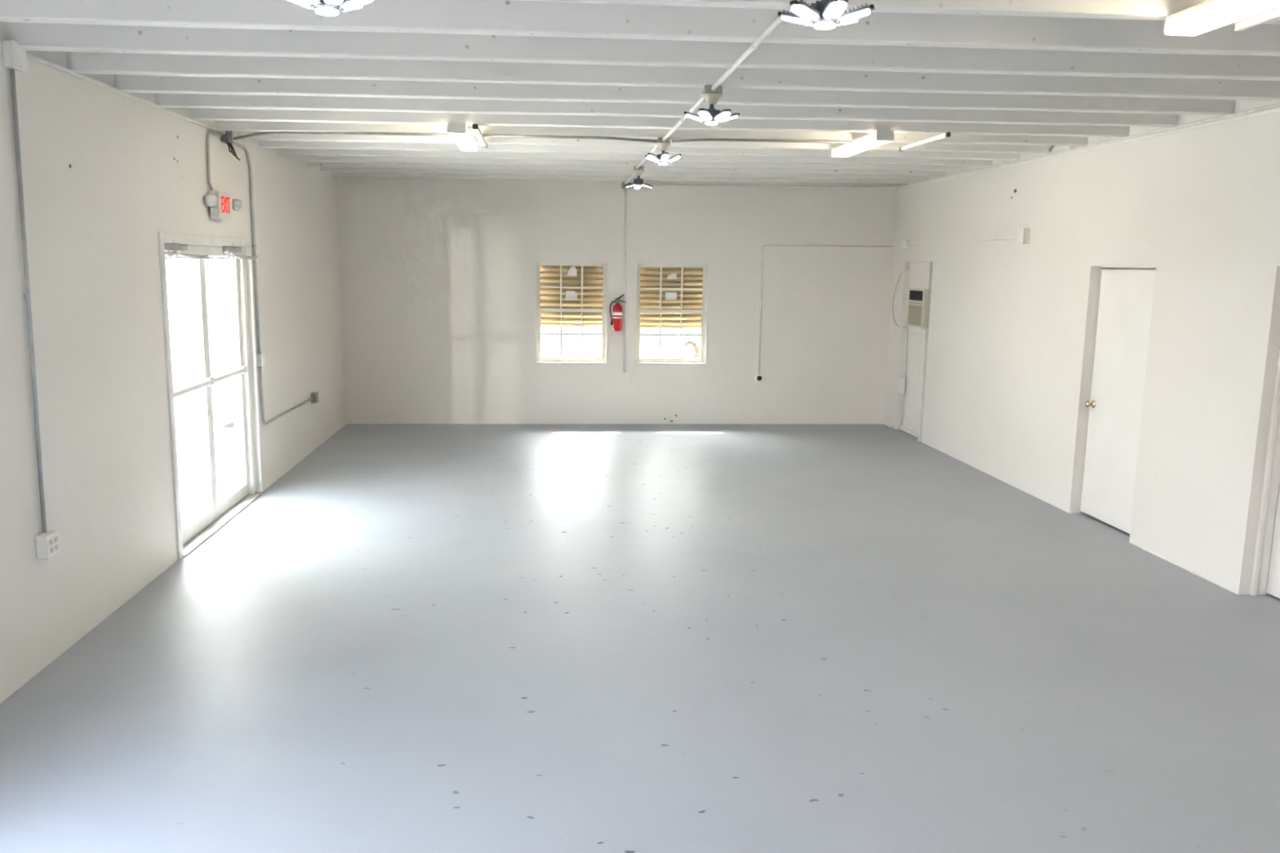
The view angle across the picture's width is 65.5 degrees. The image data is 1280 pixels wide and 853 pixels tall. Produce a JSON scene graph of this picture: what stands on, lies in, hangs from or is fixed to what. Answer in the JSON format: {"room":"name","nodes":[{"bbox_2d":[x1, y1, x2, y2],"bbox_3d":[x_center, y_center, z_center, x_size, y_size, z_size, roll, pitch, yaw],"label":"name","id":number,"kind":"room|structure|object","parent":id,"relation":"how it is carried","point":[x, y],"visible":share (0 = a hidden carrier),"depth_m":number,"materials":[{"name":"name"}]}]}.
{"room":"empty commercial space","nodes":[
{"label":"empty commercial space","id":0,"kind":"room"},
{"bbox_2d":[0,22,346,703],"bbox_3d":[-3.132,-0.420,4.713,0.200,3.420,15.976,0,9,-5],"label":"wall","id":1,"kind":"structure","parent":0,"point":[92,226],"depth_m":5.89,"materials":[{"name":"white paint"}]},
{"bbox_2d":[2,40,27,72],"bbox_3d":[-3.015,-1.786,4.800,0.050,0.130,0.125,0,9,-5],"label":"junction box","id":2,"kind":"object","parent":1,"relation":"attached to","point":[15,57],"visible":0.91,"depth_m":4.76,"materials":[{"name":"white plastic"}]},
{"bbox_2d":[9,68,46,533],"bbox_3d":[-3.035,-0.588,4.942,0.028,2.281,0.082,0,9,-5],"label":"conduit","id":3,"kind":"object","parent":1,"relation":"attached to","point":[27,295],"visible":1,"depth_m":4.93,"materials":[{"name":"grey metal"}]},
{"bbox_2d":[35,529,60,559],"bbox_3d":[-3.038,0.606,5.108,0.062,0.125,0.130,0,9,-5],"label":"wall outlet","id":4,"kind":"object","parent":1,"relation":"attached to","point":[47,544],"visible":1,"depth_m":5.06,"materials":[{"name":"white plastic"}]},
{"bbox_2d":[26,51,222,133],"bbox_3d":[-3.168,-2.078,6.361,0.034,0.034,3.080,0,9,-5],"label":"conduit","id":5,"kind":"object","parent":1,"relation":"attached to","point":[132,96],"visible":0.93,"depth_m":5.87,"materials":[{"name":"white metal"}]},
{"bbox_2d":[157,231,263,559],"bbox_3d":[-3.361,-0.349,7.832,0.248,2.262,2.097,0,9,-5],"label":"door","id":6,"kind":"structure","parent":1,"relation":"in","point":[200,248],"depth_m":7.91,"materials":[{"name":"white metal"}]},
{"bbox_2d":[206,131,222,190],"bbox_3d":[-3.291,-2.056,7.723,0.034,0.455,0.350,0,9,-5],"label":"conduit","id":7,"kind":"object","parent":1,"relation":"attached to","point":[209,133],"visible":1,"depth_m":7.57,"materials":[{"name":"grey metal"}]},
{"bbox_2d":[204,191,242,220],"bbox_3d":[-3.262,-1.720,7.754,0.140,0.205,0.532,1,9,2],"label":"exit sign","id":8,"kind":"object","parent":1,"relation":"attached to","point":[221,204],"visible":1,"depth_m":7.66,"materials":[{"name":"white plastic"}]},
{"bbox_2d":[219,130,240,160],"bbox_3d":[-3.296,-2.270,8.005,0.090,0.231,0.276,0,9,-5],"label":"junction box","id":9,"kind":"object","parent":1,"relation":"attached to","point":[227,137],"visible":0.91,"depth_m":7.95,"materials":[{"name":"metal"}]},
{"bbox_2d":[231,141,260,353],"bbox_3d":[-3.371,-1.494,8.506,0.034,1.782,0.562,0,9,-5],"label":"conduit","id":10,"kind":"object","parent":1,"relation":"attached to","point":[254,246],"visible":0.95,"depth_m":8.74,"materials":[{"name":"grey metal"}]},
{"bbox_2d":[257,352,265,366],"bbox_3d":[-3.395,-0.600,8.926,0.066,0.120,0.075,0,9,-5],"label":"light switch","id":11,"kind":"object","parent":1,"relation":"attached to","point":[260,357],"visible":1,"depth_m":8.89,"materials":[{"name":"white plastic"}]},
{"bbox_2d":[258,366,313,425],"bbox_3d":[-3.505,-0.418,9.930,0.025,0.568,1.947,0,9,-5],"label":"conduit","id":12,"kind":"object","parent":1,"relation":"attached to","point":[264,423],"visible":1,"depth_m":9.02,"materials":[{"name":"grey metal"}]},
{"bbox_2d":[263,422,346,490],"bbox_3d":[-3.615,0.270,10.961,0.011,0.016,3.836,0,9,-5],"label":"baseboard","id":13,"kind":"structure","parent":1,"relation":"attached to","point":[308,453],"depth_m":10.54,"materials":[{"name":"white paint"}]},
{"bbox_2d":[311,391,319,403],"bbox_3d":[-3.593,-0.320,11.000,0.062,0.115,0.120,0,9,-5],"label":"wall outlet","id":14,"kind":"object","parent":1,"relation":"attached to","point":[315,394],"visible":1,"depth_m":10.95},
{"bbox_2d":[337,176,897,423],"bbox_3d":[-0.101,-1.737,13.014,7.793,3.420,0.200,0,9,-5],"label":"wall","id":15,"kind":"structure","parent":0,"point":[437,274],"depth_m":12.90,"materials":[{"name":"white paint"}]},
{"bbox_2d":[69,135,1017,422],"bbox_3d":[-0.913,-0.959,9.586,8.114,2.911,4.421,-5,11,-33],"label":"chips","id":16,"kind":"object","parent":15,"relation":"attached to","point":[1015,190],"visible":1,"depth_m":9.73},
{"bbox_2d":[534,260,608,363],"bbox_3d":[-0.890,-1.484,12.934,0.942,1.316,0.123,0,9,-5],"label":"window","id":17,"kind":"structure","parent":15,"relation":"in","point":[572,271],"depth_m":12.93,"materials":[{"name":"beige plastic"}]},
{"bbox_2d":[539,265,603,326],"bbox_3d":[-0.913,-1.690,13.180,1.156,1.850,0.260,0,9,-5],"label":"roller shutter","id":18,"kind":"object","parent":17,"relation":"attached to","point":[549,275],"visible":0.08,"depth_m":13.08,"materials":[{"name":"beige paint"}]},
{"bbox_2d":[346,422,884,424],"bbox_3d":[-0.241,-0.041,13.175,7.143,0.016,0.011,0,9,-5],"label":"baseboard","id":19,"kind":"structure","parent":15,"relation":"attached to","point":[346,423],"depth_m":13.25,"materials":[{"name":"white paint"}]},
{"bbox_2d":[609,293,626,331],"bbox_3d":[-0.283,-1.473,12.850,0.174,0.477,0.150,7,11,32],"label":"fire extinguisher","id":20,"kind":"object","parent":15,"relation":"attached to","point":[616,317],"visible":1,"depth_m":12.82,"materials":[{"name":"red metal"}]},
{"bbox_2d":[621,372,628,381],"bbox_3d":[-0.200,-0.654,13.050,0.095,0.115,0.063,0,9,-5],"label":"wall outlet","id":21,"kind":"object","parent":15,"relation":"attached to","point":[624,375],"visible":1,"depth_m":13.03,"materials":[{"name":"white plastic"}]},
{"bbox_2d":[623,188,626,372],"bbox_3d":[-0.195,-1.869,12.865,0.039,2.346,0.034,0,9,-5],"label":"conduit","id":22,"kind":"object","parent":15,"relation":"attached to","point":[624,265],"visible":1,"depth_m":12.86,"materials":[{"name":"grey metal"}]},
{"bbox_2d":[621,182,631,188],"bbox_3d":[-0.177,-3.062,12.655,0.115,0.075,0.060,0,9,-5],"label":"junction box","id":23,"kind":"object","parent":15,"relation":"attached to","point":[624,184],"visible":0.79,"depth_m":12.63,"materials":[{"name":"grey metal"}]},
{"bbox_2d":[634,262,709,364],"bbox_3d":[0.409,-1.484,13.057,0.953,1.316,0.123,0,9,-5],"label":"window","id":24,"kind":"structure","parent":15,"relation":"in","point":[668,295],"depth_m":13.06,"materials":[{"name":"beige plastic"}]},
{"bbox_2d":[639,266,702,328],"bbox_3d":[0.386,-1.690,13.302,1.167,1.850,0.260,0,9,-5],"label":"window blind","id":25,"kind":"object","parent":24,"relation":"attached to","point":[650,277],"visible":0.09,"depth_m":13.20,"materials":[{"name":"beige paint"}]},
{"bbox_2d":[754,373,763,382],"bbox_3d":[1.579,-0.644,13.215,0.105,0.100,0.072,0,9,-5],"label":"wall outlet","id":26,"kind":"object","parent":15,"relation":"attached to","point":[758,378],"visible":1,"depth_m":13.19,"materials":[{"name":"white plastic"}]},
{"bbox_2d":[756,375,761,381],"bbox_3d":[1.582,-0.639,13.186,0.068,0.068,0.008,0,9,-5],"label":"socket","id":27,"kind":"object","parent":26,"relation":"attached to","point":[758,377],"depth_m":13.18,"materials":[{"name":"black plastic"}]},
{"bbox_2d":[757,244,893,374],"bbox_3d":[2.446,-1.534,13.173,1.752,1.717,0.028,0,9,-5],"label":"conduit","id":28,"kind":"object","parent":15,"relation":"attached to","point":[806,246],"visible":1,"depth_m":13.05,"materials":[{"name":"white metal"}]},
{"bbox_2d":[0,423,1279,852],"bbox_3d":[0.621,1.327,5.356,7.793,0.120,16.376,0,9,-5],"label":"floor","id":29,"kind":"structure","parent":0,"point":[416,637],"depth_m":5.21,"materials":[{"name":"grey paint"}]},
{"bbox_2d":[888,424,900,428],"bbox_3d":[3.358,0.003,13.123,0.043,0.054,0.179,-5,11,-30],"label":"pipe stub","id":30,"kind":"object","parent":29,"relation":"on","point":[890,425],"visible":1,"depth_m":13.11,"materials":[{"name":"white plastic"}]},
{"bbox_2d":[0,0,1279,184],"bbox_3d":[0.594,-2.028,4.848,8.843,0.499,17.076,0,9,-5],"label":"ceiling","id":31,"kind":"structure","parent":0,"point":[1007,79],"depth_m":5.61,"materials":[{"name":"wood"}]},
{"bbox_2d":[233,131,450,140],"bbox_3d":[-2.370,-2.297,7.853,1.771,0.072,0.192,1,9,1],"label":"conduit","id":32,"kind":"object","parent":31,"relation":"attached to","point":[269,132],"visible":0.95,"depth_m":7.83,"materials":[{"name":"white metal"}]},
{"bbox_2d":[446,122,477,151],"bbox_3d":[-1.402,-2.289,7.897,0.142,0.076,1.220,0,9,-5],"label":"lamp","id":33,"kind":"object","parent":31,"relation":"attached to","point":[459,132],"visible":1,"depth_m":7.57,"materials":[{"name":"plastic"}]},
{"bbox_2d":[471,124,487,147],"bbox_3d":[-1.277,-2.317,7.955,0.044,0.035,1.220,0,9,-5],"label":"lamp","id":34,"kind":"object","parent":31,"relation":"in","point":[475,127],"visible":1,"depth_m":7.78,"materials":[{"name":"white plastic"}]},
{"bbox_2d":[483,133,657,142],"bbox_3d":[-0.554,-2.320,8.001,1.395,0.037,0.034,0,9,-6],"label":"conduit","id":35,"kind":"object","parent":31,"relation":"attached to","point":[484,135],"visible":1,"depth_m":7.99,"materials":[{"name":"white metal"}]},
{"bbox_2d":[624,172,635,184],"bbox_3d":[-0.105,-2.910,11.592,0.024,0.025,2.020,0,9,-4],"label":"conduit","id":36,"kind":"object","parent":31,"relation":"attached to","point":[633,173],"visible":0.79,"depth_m":11.68,"materials":[{"name":"white metal"}]},
{"bbox_2d":[632,165,644,176],"bbox_3d":[-0.014,-2.708,10.550,0.128,0.097,0.128,0,9,-5],"label":"holder","id":37,"kind":"object","parent":31,"relation":"attached to","point":[639,171],"visible":0.98,"depth_m":10.50,"materials":[{"name":"beige plastic"}]},
{"bbox_2d":[632,169,644,176],"bbox_3d":[-0.015,-2.686,10.553,0.128,0.054,0.128,0,9,-5],"label":"socket","id":38,"kind":"object","parent":37,"relation":"attached to","point":[638,172],"depth_m":10.52,"materials":[{"name":"white plastic"}]},
{"bbox_2d":[625,175,653,189],"bbox_3d":[-0.019,-2.603,10.601,0.299,0.126,0.265,0,9,-5],"label":"bulb","id":39,"kind":"object","parent":37,"relation":"attached to","point":[637,183],"visible":1,"depth_m":10.54,"materials":[{"name":"white plastic"}]},
{"bbox_2d":[633,175,643,185],"bbox_3d":[-0.016,-2.608,10.566,0.102,0.104,0.098,0,9,-5],"label":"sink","id":40,"kind":"object","parent":39,"relation":"in","point":[638,181],"depth_m":10.54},
{"bbox_2d":[635,145,658,168],"bbox_3d":[0.074,-2.538,9.344,0.034,0.034,2.330,0,9,-5],"label":"conduit","id":41,"kind":"object","parent":31,"relation":"attached to","point":[656,147],"visible":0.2,"depth_m":9.47,"materials":[{"name":"white metal"}]},
{"bbox_2d":[655,137,671,151],"bbox_3d":[0.192,-2.310,8.151,0.128,0.097,0.128,0,9,-5],"label":"holder","id":42,"kind":"object","parent":31,"relation":"attached to","point":[663,145],"visible":0.99,"depth_m":8.10,"materials":[{"name":"beige plastic"}]},
{"bbox_2d":[644,150,681,164],"bbox_3d":[0.190,-2.207,8.168,0.287,0.112,0.313,0,9,-5],"label":"bulb","id":43,"kind":"object","parent":42,"relation":"attached to","point":[664,158],"visible":1,"depth_m":8.11,"materials":[{"name":"white plastic"}]},
{"bbox_2d":[648,155,658,161],"bbox_3d":[0.110,-2.183,8.110,0.088,0.044,0.054,-6,12,-37],"label":"diffuser","id":44,"kind":"object","parent":43,"relation":"attached to","point":[653,157],"depth_m":8.10,"materials":[{"name":"white plastic"}]},
{"bbox_2d":[657,150,669,163],"bbox_3d":[0.190,-2.211,8.167,0.102,0.104,0.098,0,9,-5],"label":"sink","id":45,"kind":"object","parent":43,"relation":"in","point":[659,161],"depth_m":8.14,"materials":[{"name":"white plastic"}]},
{"bbox_2d":[661,155,668,161],"bbox_3d":[0.203,-2.175,8.072,0.056,0.044,0.089,0,9,-5],"label":"diffuser","id":46,"kind":"object","parent":43,"relation":"attached to","point":[664,157],"depth_m":8.07,"materials":[{"name":"white plastic"}]},
{"bbox_2d":[668,155,679,162],"bbox_3d":[0.282,-2.184,8.132,0.088,0.044,0.054,5,10,22],"label":"diffuser","id":47,"kind":"object","parent":43,"relation":"attached to","point":[675,157],"depth_m":8.11,"materials":[{"name":"white plastic"}]},
{"bbox_2d":[655,142,671,151],"bbox_3d":[0.191,-2.289,8.154,0.128,0.054,0.128,0,9,-5],"label":"socket","id":48,"kind":"object","parent":42,"relation":"attached to","point":[662,146],"depth_m":8.12,"materials":[{"name":"beige plastic"}]},
{"bbox_2d":[662,97,705,141],"bbox_3d":[0.300,-2.141,6.947,0.034,0.034,2.330,0,9,-5],"label":"conduit","id":49,"kind":"object","parent":31,"relation":"attached to","point":[702,100],"visible":0.91,"depth_m":6.89,"materials":[{"name":"white metal"}]},
{"bbox_2d":[701,85,723,105],"bbox_3d":[0.417,-1.913,5.754,0.128,0.097,0.128,0,9,-5],"label":"holder","id":50,"kind":"object","parent":31,"relation":"attached to","point":[712,97],"visible":0.98,"depth_m":5.71,"materials":[{"name":"white plastic"}]},
{"bbox_2d":[684,104,739,124],"bbox_3d":[0.416,-1.810,5.771,0.324,0.112,0.294,0,9,-5],"label":"bulb","id":51,"kind":"object","parent":50,"relation":"attached to","point":[711,116],"visible":1,"depth_m":5.73,"materials":[{"name":"white plastic"}]},
{"bbox_2d":[686,114,702,121],"bbox_3d":[0.313,-1.788,5.767,0.092,0.033,0.055,0,9,-5],"label":"diffuser","id":52,"kind":"object","parent":51,"relation":"attached to","point":[695,117],"depth_m":5.74,"materials":[{"name":"white plastic"}]},
{"bbox_2d":[698,111,711,119],"bbox_3d":[0.371,-1.774,5.683,0.054,0.033,0.092,5,10,25],"label":"diffuser","id":53,"kind":"object","parent":51,"relation":"attached to","point":[703,115],"depth_m":5.68,"materials":[{"name":"white plastic"}]},
{"bbox_2d":[715,112,730,120],"bbox_3d":[0.473,-1.773,5.691,0.054,0.033,0.092,-5,11,-34],"label":"diffuser","id":54,"kind":"object","parent":51,"relation":"attached to","point":[718,116],"depth_m":5.69,"materials":[{"name":"white plastic"}]},
{"bbox_2d":[720,115,737,121],"bbox_3d":[0.517,-1.788,5.782,0.092,0.033,0.055,0,9,-5],"label":"diffuser","id":55,"kind":"object","parent":51,"relation":"attached to","point":[728,117],"depth_m":5.76,"materials":[{"name":"white plastic"}]},
{"bbox_2d":[701,93,723,105],"bbox_3d":[0.417,-1.892,5.758,0.128,0.054,0.128,0,9,-5],"label":"socket","id":56,"kind":"object","parent":50,"relation":"attached to","point":[710,98],"depth_m":5.72,"materials":[{"name":"white plastic"}]},
{"bbox_2d":[711,0,799,90],"bbox_3d":[0.525,-1.744,4.555,0.034,0.034,2.320,0,9,-5],"label":"conduit","id":57,"kind":"object","parent":31,"relation":"attached to","point":[754,45],"visible":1,"depth_m":4.59,"materials":[{"name":"white metal"}]},
{"bbox_2d":[671,137,851,143],"bbox_3d":[1.000,-2.332,8.144,1.491,0.052,0.036,0,9,-5],"label":"conduit","id":58,"kind":"object","parent":31,"relation":"attached to","point":[706,139],"visible":1,"depth_m":8.13,"materials":[{"name":"grey metal"}]},
{"bbox_2d":[831,130,893,157],"bbox_3d":[1.819,-2.321,8.206,0.142,0.076,1.220,0,9,-5],"label":"lamp","id":59,"kind":"object","parent":31,"relation":"attached to","point":[877,138],"visible":1,"depth_m":7.99,"materials":[{"name":"plastic"}]},
{"bbox_2d":[899,132,951,151],"bbox_3d":[2.325,-2.329,8.160,0.033,0.035,1.040,0,9,-5],"label":"lamp","id":60,"kind":"object","parent":31,"relation":"in","point":[946,135],"visible":1,"depth_m":8.08,"materials":[{"name":"white plastic"}]},
{"bbox_2d":[1163,0,1279,36],"bbox_3d":[2.265,-1.536,3.471,0.142,0.076,1.220,0,9,-5],"label":"lamp","id":61,"kind":"object","parent":31,"relation":"attached to","point":[1207,15],"visible":1,"depth_m":3.82,"materials":[{"name":"plastic"}]},
{"bbox_2d":[1234,8,1279,31],"bbox_3d":[2.551,-1.571,3.579,0.033,0.035,1.170,0,9,-5],"label":"fluorescent tube","id":62,"kind":"object","parent":31,"relation":"in","point":[1240,26],"visible":1,"depth_m":4.02,"materials":[{"name":"white glass"}]},
{"bbox_3d":[0.632,-1.517,3.366,0.128,0.097,0.128,0,9,-5],"label":"holder","id":63,"kind":"object","parent":31,"relation":"attached to","visible":0},
{"bbox_2d":[777,0,875,30],"bbox_3d":[0.631,-1.414,3.383,0.302,0.112,0.328,0,9,-5],"label":"bulb","id":64,"kind":"object","parent":63,"relation":"attached to","point":[823,15],"visible":1,"depth_m":3.33,"materials":[{"name":"white plastic"}]},
{"bbox_2d":[781,16,808,25],"bbox_3d":[0.534,-1.397,3.424,0.093,0.029,0.054,5,10,21],"label":"diffuser","id":65,"kind":"object","parent":64,"relation":"attached to","point":[797,20],"depth_m":3.41,"materials":[{"name":"white plastic"}]},
{"bbox_2d":[791,5,817,20],"bbox_3d":[0.549,-1.380,3.324,0.093,0.029,0.054,-6,12,-38],"label":"diffuser","id":66,"kind":"object","parent":64,"relation":"attached to","point":[806,12],"depth_m":3.31,"materials":[{"name":"white plastic"}]},
{"bbox_2d":[824,2,846,18],"bbox_3d":[0.645,-1.373,3.287,0.057,0.029,0.094,0,9,-5],"label":"diffuser","id":67,"kind":"object","parent":64,"relation":"attached to","point":[833,10],"depth_m":3.28,"materials":[{"name":"white plastic"}]},
{"bbox_2d":[835,19,857,26],"bbox_3d":[0.711,-1.398,3.450,0.093,0.029,0.054,-6,12,-38],"label":"diffuser","id":68,"kind":"object","parent":64,"relation":"attached to","point":[855,20],"depth_m":3.43,"materials":[{"name":"white plastic"}]},
{"bbox_2d":[840,9,870,22],"bbox_3d":[0.726,-1.382,3.350,0.093,0.029,0.054,5,10,21],"label":"diffuser","id":69,"kind":"object","parent":64,"relation":"attached to","point":[850,15],"depth_m":3.33,"materials":[{"name":"white plastic"}]},
{"bbox_3d":[-1.016,-1.502,3.213,0.128,0.097,0.128,0,9,-5],"label":"holder","id":70,"kind":"object","parent":31,"relation":"attached to","visible":0},
{"bbox_2d":[288,0,373,16],"bbox_3d":[-1.017,-1.399,3.230,0.320,0.112,0.292,0,9,-5],"label":"bulb","id":71,"kind":"object","parent":70,"relation":"attached to","point":[323,7],"visible":1,"depth_m":3.21,"materials":[{"name":"white plastic"}]},
{"bbox_2d":[288,0,310,8],"bbox_3d":[-1.119,-1.380,3.227,0.091,0.038,0.056,0,9,-5],"label":"diffuser","id":72,"kind":"object","parent":71,"relation":"attached to","point":[300,2],"depth_m":3.22,"materials":[{"name":"white plastic"}]},
{"bbox_2d":[302,0,318,4],"bbox_3d":[-1.063,-1.365,3.144,0.054,0.038,0.090,6,10,26],"label":"diffuser","id":73,"kind":"object","parent":71,"relation":"attached to","point":[308,2],"depth_m":3.18,"materials":[{"name":"white plastic"}]},
{"bbox_2d":[324,0,343,4],"bbox_3d":[-0.962,-1.365,3.150,0.054,0.038,0.090,-5,11,-33],"label":"diffuser","id":74,"kind":"object","parent":71,"relation":"attached to","point":[326,2],"depth_m":3.18,"materials":[{"name":"white plastic"}]},
{"bbox_2d":[344,6,362,11],"bbox_3d":[-0.972,-1.393,3.323,0.054,0.038,0.090,6,10,26],"label":"diffuser","id":75,"kind":"object","parent":71,"relation":"attached to","point":[357,7],"depth_m":3.30,"materials":[{"name":"white plastic"}]},
{"bbox_2d":[343,0,373,9],"bbox_3d":[-0.916,-1.379,3.240,0.091,0.038,0.056,0,9,-5],"label":"diffuser","id":76,"kind":"object","parent":71,"relation":"attached to","point":[348,4],"depth_m":3.23,"materials":[{"name":"white plastic"}]},
{"bbox_2d":[884,99,1279,595],"bbox_3d":[4.303,-0.419,5.414,0.450,3.420,15.976,0,9,-5],"label":"wall","id":77,"kind":"structure","parent":0,"point":[1012,329],"depth_m":7.82,"materials":[{"name":"white paint"}]},
{"bbox_2d":[892,266,909,328],"bbox_3d":[3.378,-1.673,12.897,0.044,0.774,0.466,-1,10,-14],"label":"power cord","id":78,"kind":"object","parent":77,"relation":"attached to","point":[908,267],"visible":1,"depth_m":13.03,"materials":[{"name":"white plastic"}]},
{"bbox_2d":[900,239,908,248],"bbox_3d":[3.363,-2.318,12.658,0.064,0.120,0.120,0,9,-5],"label":"junction box","id":79,"kind":"object","parent":77,"relation":"attached to","point":[904,245],"visible":1,"depth_m":12.61,"materials":[{"name":"white plastic"}]},
{"bbox_2d":[899,262,933,437],"bbox_3d":[3.489,-0.978,12.567,0.060,2.170,0.693,0,9,-5],"label":"door","id":80,"kind":"structure","parent":77,"relation":"in","point":[921,272],"depth_m":12.57,"materials":[{"name":"white paint"}]},
{"bbox_2d":[897,375,905,394],"bbox_3d":[3.402,-0.534,12.845,0.059,0.236,0.255,0,9,-5],"label":"switch","id":81,"kind":"object","parent":80,"relation":"attached to","point":[901,380],"visible":1,"depth_m":12.83,"materials":[{"name":"white plastic"}]},
{"bbox_2d":[900,328,907,425],"bbox_3d":[3.436,-0.640,12.938,0.032,1.270,0.032,0,9,-5],"label":"conduit","id":82,"kind":"object","parent":80,"relation":"attached to","point":[906,336],"visible":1,"depth_m":12.91,"materials":[{"name":"white metal"}]},
{"bbox_2d":[906,288,930,331],"bbox_3d":[3.451,-1.444,12.281,0.126,0.500,0.560,0,9,-5],"label":"air conditioner","id":83,"kind":"object","parent":80,"relation":"attached to","point":[918,300],"visible":0.98,"depth_m":12.15,"materials":[{"name":"plastic"}]},
{"bbox_2d":[907,304,922,326],"bbox_3d":[3.396,-1.377,12.287,0.012,0.253,0.460,0,9,-5],"label":"grille","id":84,"kind":"object","parent":83,"relation":"attached to","point":[914,311],"depth_m":12.27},
{"bbox_2d":[909,289,923,301],"bbox_3d":[3.404,-1.612,12.249,0.004,0.120,0.460,0,9,-5],"label":"outlet","id":85,"kind":"object","parent":83,"relation":"attached to","point":[914,295],"depth_m":12.24,"materials":[{"name":"black plastic"}]},
{"bbox_2d":[633,102,1279,188],"bbox_3d":[2.080,-2.293,7.946,3.492,0.080,9.973,0,9,-5],"label":"conduit","id":86,"kind":"object","parent":77,"relation":"attached to","point":[1276,105],"visible":0.98,"depth_m":9.20,"materials":[{"name":"grey metal"}]},
{"bbox_2d":[906,235,1016,244],"bbox_3d":[3.533,-2.076,11.090,0.020,0.035,3.070,0,9,-5],"label":"raceway","id":87,"kind":"object","parent":77,"relation":"attached to","point":[1014,237],"visible":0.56,"depth_m":10.85,"materials":[{"name":"white paint"}]},
{"bbox_2d":[1016,228,1030,244],"bbox_3d":[3.657,-1.815,9.501,0.070,0.145,0.140,0,9,-5],"label":"junction box","id":88,"kind":"object","parent":77,"relation":"attached to","point":[1023,234],"visible":1,"depth_m":9.44,"materials":[{"name":"white plastic"}]},
{"bbox_2d":[1063,146,1074,149],"bbox_3d":[3.720,-2.459,8.627,0.048,0.105,0.100,0,9,-5],"label":"junction box","id":89,"kind":"object","parent":77,"relation":"attached to","point":[1064,147],"visible":0.3,"depth_m":8.61,"materials":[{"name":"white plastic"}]},
{"bbox_2d":[897,107,1279,189],"bbox_3d":[3.821,-2.287,8.074,0.012,0.026,9.900,0,9,-5],"label":"trim","id":90,"kind":"structure","parent":77,"relation":"attached to","point":[1277,109],"depth_m":7.90,"materials":[{"name":"white paint"}]},
{"bbox_2d":[1080,266,1155,533],"bbox_3d":[3.955,-0.231,8.117,0.216,2.118,0.910,0,9,-5],"label":"door","id":91,"kind":"structure","parent":77,"relation":"in","point":[1115,404],"depth_m":8.16,"materials":[{"name":"white paint"}]},
{"bbox_2d":[1128,540,1237,594],"bbox_3d":[3.902,1.003,7.212,0.011,0.016,1.240,0,9,-5],"label":"baseboard","id":92,"kind":"structure","parent":77,"relation":"attached to","point":[1130,541],"depth_m":7.18,"materials":[{"name":"white paint"}]},
{"bbox_2d":[1249,341,1279,598],"bbox_3d":[4.176,0.131,5.968,0.150,2.150,0.950,0,9,-5],"label":"door","id":93,"kind":"structure","parent":77,"relation":"in","point":[1271,479],"depth_m":6.49,"materials":[{"name":"white paint"}]},
{"label":"outside","id":94,"kind":"structure","parent":0,"visible":0},
{"bbox_2d":[221,325,701,427],"bbox_3d":[-0.961,0.639,10.195,80.000,0.120,80.000,0,9,-5],"label":"ground","id":95,"kind":"structure","parent":94,"point":[550,344],"depth_m":27.93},
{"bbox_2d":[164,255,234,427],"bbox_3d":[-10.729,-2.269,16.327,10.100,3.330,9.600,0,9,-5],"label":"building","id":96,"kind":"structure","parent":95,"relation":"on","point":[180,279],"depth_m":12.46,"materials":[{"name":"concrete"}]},
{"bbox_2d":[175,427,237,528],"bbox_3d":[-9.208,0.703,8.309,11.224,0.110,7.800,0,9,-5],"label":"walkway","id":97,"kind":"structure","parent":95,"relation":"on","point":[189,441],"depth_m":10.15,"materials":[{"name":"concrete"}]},
{"bbox_2d":[682,328,700,358],"bbox_3d":[0.794,-0.905,14.475,0.369,1.434,0.293,0,9,-5],"label":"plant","id":98,"kind":"object","parent":95,"relation":"on","point":[695,355],"visible":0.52,"depth_m":14.42,"materials":[{"name":"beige plant"}]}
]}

